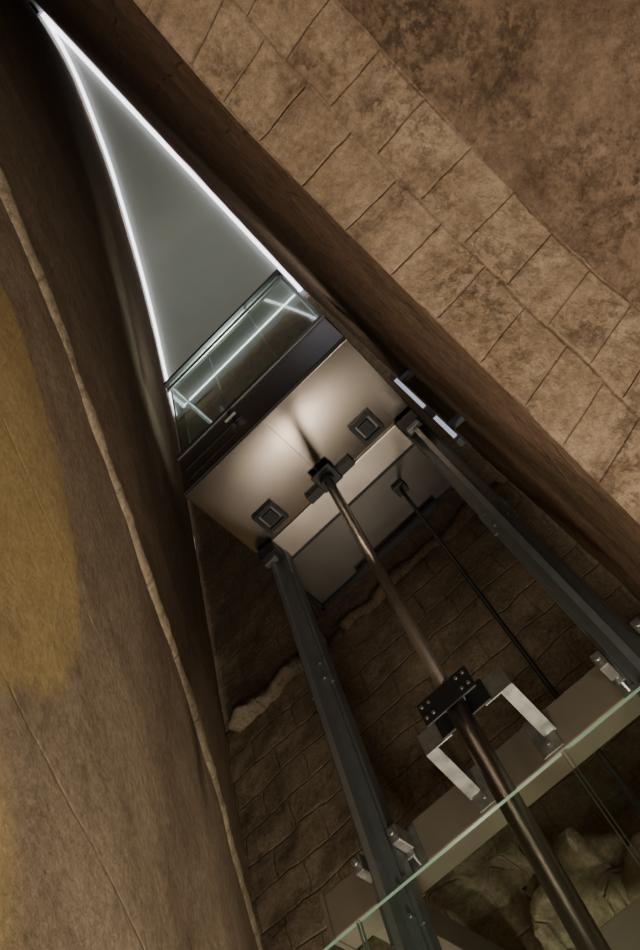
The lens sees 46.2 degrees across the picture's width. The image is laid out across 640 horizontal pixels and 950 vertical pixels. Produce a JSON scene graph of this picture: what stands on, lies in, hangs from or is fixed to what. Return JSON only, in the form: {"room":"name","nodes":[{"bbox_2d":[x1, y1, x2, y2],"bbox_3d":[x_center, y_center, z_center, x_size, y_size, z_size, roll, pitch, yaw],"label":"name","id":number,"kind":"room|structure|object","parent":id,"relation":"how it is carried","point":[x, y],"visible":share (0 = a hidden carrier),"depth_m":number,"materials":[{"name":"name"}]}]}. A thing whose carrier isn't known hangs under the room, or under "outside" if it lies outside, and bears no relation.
{"room":"elevator shaft","nodes":[
{"label":"elevator shaft","id":0,"kind":"room"},
{"bbox_2d":[29,2,39,15],"bbox_3d":[-4.365,-6.988,11.329,0.200,0.220,0.180,-44,-63,8],"label":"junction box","id":1,"kind":"object","parent":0,"point":[35,9],"depth_m":11.26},
{"bbox_2d":[0,0,258,949],"bbox_3d":[-1.921,-1.388,5.998,0.654,15.800,8.171,-21,-62,-4],"label":"wall","id":2,"kind":"structure","parent":0,"point":[113,835],"depth_m":2.61,"materials":[{"name":"brown stone"}]},
{"bbox_2d":[0,166,263,949],"bbox_3d":[-1.088,0.095,3.448,0.470,0.335,7.615,-19,-62,-5],"label":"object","id":3,"kind":"structure","parent":2,"relation":"attached to","point":[6,194],"depth_m":3.37,"materials":[{"name":"brown stone"}]},
{"bbox_2d":[27,0,307,421],"bbox_3d":[-3.856,-4.371,12.901,3.680,0.120,7.272,-44,-63,8],"label":"ceiling","id":4,"kind":"structure","parent":0,"point":[199,266],"depth_m":13.44,"materials":[{"name":"paint"}]},
{"bbox_2d":[41,12,301,414],"bbox_3d":[-3.507,-4.093,12.996,3.453,0.068,5.923,-44,-63,8],"label":"strip light","id":5,"kind":"object","parent":4,"relation":"attached to","point":[49,22],"visible":0.94,"depth_m":12.70,"materials":[{"name":"white plastic"}]},
{"bbox_2d":[34,0,639,601],"bbox_3d":[-0.982,-2.640,6.108,0.032,15.000,7.050,-44,-63,8],"label":"wall","id":6,"kind":"structure","parent":0,"point":[118,38],"depth_m":3.83,"materials":[{"name":"stone"}]},
{"bbox_2d":[389,369,465,446],"bbox_3d":[0.784,-0.545,5.391,0.170,1.400,0.070,-44,-63,8],"label":"strip light","id":7,"kind":"object","parent":6,"relation":"attached to","point":[449,428],"visible":0.94,"depth_m":5.20,"materials":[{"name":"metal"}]},
{"bbox_2d":[175,294,639,949],"bbox_3d":[0.223,0.917,7.631,3.730,15.800,0.181,-44,-63,8],"label":"wall","id":8,"kind":"structure","parent":0,"point":[300,838],"depth_m":5.92,"materials":[{"name":"stone"}]},
{"bbox_2d":[234,634,333,732],"bbox_3d":[-0.319,1.956,6.945,1.292,0.225,0.351,-44,-63,8],"label":"stone ledge","id":9,"kind":"object","parent":8,"relation":"attached to","point":[283,676],"visible":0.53,"depth_m":6.89,"materials":[{"name":"brown stone"}]},
{"bbox_2d":[342,481,506,628],"bbox_3d":[0.957,0.768,6.736,1.944,0.202,0.303,-44,-63,8],"label":"stone ledge","id":10,"kind":"object","parent":8,"relation":"attached to","point":[466,515],"visible":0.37,"depth_m":6.69,"materials":[{"name":"stone"}]},
{"bbox_2d":[319,632,639,949],"bbox_3d":[1.250,1.674,3.409,2.000,0.210,1.555,-44,-63,8],"label":"cross beam","id":11,"kind":"structure","parent":8,"relation":"attached to","point":[593,695],"depth_m":3.06,"materials":[{"name":"paint"}]},
{"bbox_2d":[351,823,428,882],"bbox_3d":[0.268,1.561,3.079,0.260,0.200,0.180,-44,-63,8],"label":"bracket","id":12,"kind":"object","parent":11,"relation":"attached to","point":[407,840],"visible":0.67,"depth_m":3.05,"materials":[{"name":"metal"}]},
{"bbox_2d":[417,665,563,812],"bbox_3d":[0.642,1.030,3.012,0.460,0.290,0.386,-44,-63,8],"label":"bracket","id":13,"kind":"object","parent":11,"relation":"attached to","point":[478,694],"visible":0.94,"depth_m":3.03,"materials":[{"name":"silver metal"}]},
{"bbox_2d":[590,617,639,697],"bbox_3d":[1.191,0.684,2.908,0.260,0.200,0.180,-44,-63,8],"label":"bracket","id":14,"kind":"object","parent":11,"relation":"attached to","point":[619,682],"visible":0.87,"depth_m":2.88,"materials":[{"name":"metal"}]},
{"bbox_2d":[424,824,537,931],"bbox_3d":[0.963,2.264,4.356,0.701,0.530,0.631,-44,-63,8],"label":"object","id":15,"kind":"object","parent":8,"relation":"attached to","point":[497,877],"visible":0.44,"depth_m":4.15,"materials":[{"name":"brown stone"}]},
{"bbox_2d":[527,790,639,949],"bbox_3d":[1.737,1.851,3.407,1.447,0.796,1.045,-44,-63,8],"label":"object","id":16,"kind":"object","parent":8,"relation":"attached to","point":[602,870],"visible":0.7,"depth_m":3.36,"materials":[{"name":"beige stone"}]},
{"bbox_2d":[571,896,639,949],"bbox_3d":[1.620,1.907,2.899,1.650,0.200,1.250,-44,-63,8],"label":"cross beam","id":17,"kind":"structure","parent":8,"relation":"attached to","point":[622,931],"depth_m":2.68,"materials":[{"name":"paint"}]},
{"bbox_3d":[0.346,1.324,-1.162,7.000,0.100,8.200,-44,-63,8],"label":"floor","id":18,"kind":"structure","parent":0,"visible":0},
{"bbox_2d":[219,406,441,949],"bbox_3d":[0.042,1.182,3.796,0.160,8.900,0.165,-44,-63,8],"label":"rail","id":19,"kind":"object","parent":18,"relation":"on","point":[408,925],"visible":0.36,"depth_m":3.34,"materials":[{"name":"metal"}]},
{"bbox_2d":[325,479,610,949],"bbox_3d":[0.731,1.264,2.294,0.240,5.869,0.240,-44,-63,8],"label":"hydraulic piston","id":20,"kind":"object","parent":18,"relation":"on","point":[575,917],"visible":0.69,"depth_m":2.61,"materials":[{"name":"metal"}]},
{"bbox_2d":[163,269,454,610],"bbox_3d":[-0.167,-0.393,5.982,1.471,2.550,1.423,-44,-63,8],"label":"cabin","id":21,"kind":"object","parent":20,"relation":"on","point":[320,411],"visible":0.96,"depth_m":4.99,"materials":[{"name":"metal"}]},
{"bbox_2d":[392,480,639,811],"bbox_3d":[1.235,1.326,2.530,0.100,6.005,0.100,-44,-63,8],"label":"cable","id":22,"kind":"object","parent":21,"relation":"hanging from","point":[400,488],"visible":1,"depth_m":3.70,"materials":[{"name":"black metal"}]},
{"bbox_2d":[309,316,639,696],"bbox_3d":[0.965,0.306,3.625,0.160,8.900,0.165,-44,-63,8],"label":"rail","id":23,"kind":"object","parent":18,"relation":"on","point":[616,640],"visible":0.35,"depth_m":3.40,"materials":[{"name":"metal"}]},
{"bbox_2d":[323,686,639,949],"bbox_3d":[0.671,1.482,0.641,1.670,2.800,0.070,-44,-63,8],"label":"glass enclosure","id":24,"kind":"object","parent":18,"relation":"on","point":[633,693],"visible":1,"depth_m":1.86,"materials":[{"name":"glass"}]},
{"bbox_2d":[338,0,639,310],"bbox_3d":[1.271,-0.887,0.631,1.378,4.502,7.170,-44,-63,8],"label":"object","id":25,"kind":"structure","parent":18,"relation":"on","point":[546,92],"depth_m":2.25,"materials":[{"name":"brown stone"}]},
{"bbox_2d":[133,0,639,524],"bbox_3d":[0.478,-0.461,1.087,0.465,3.690,7.068,-44,-63,8],"label":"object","id":26,"kind":"structure","parent":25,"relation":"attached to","point":[308,82],"depth_m":2.40,"materials":[{"name":"stone"}]}
]}

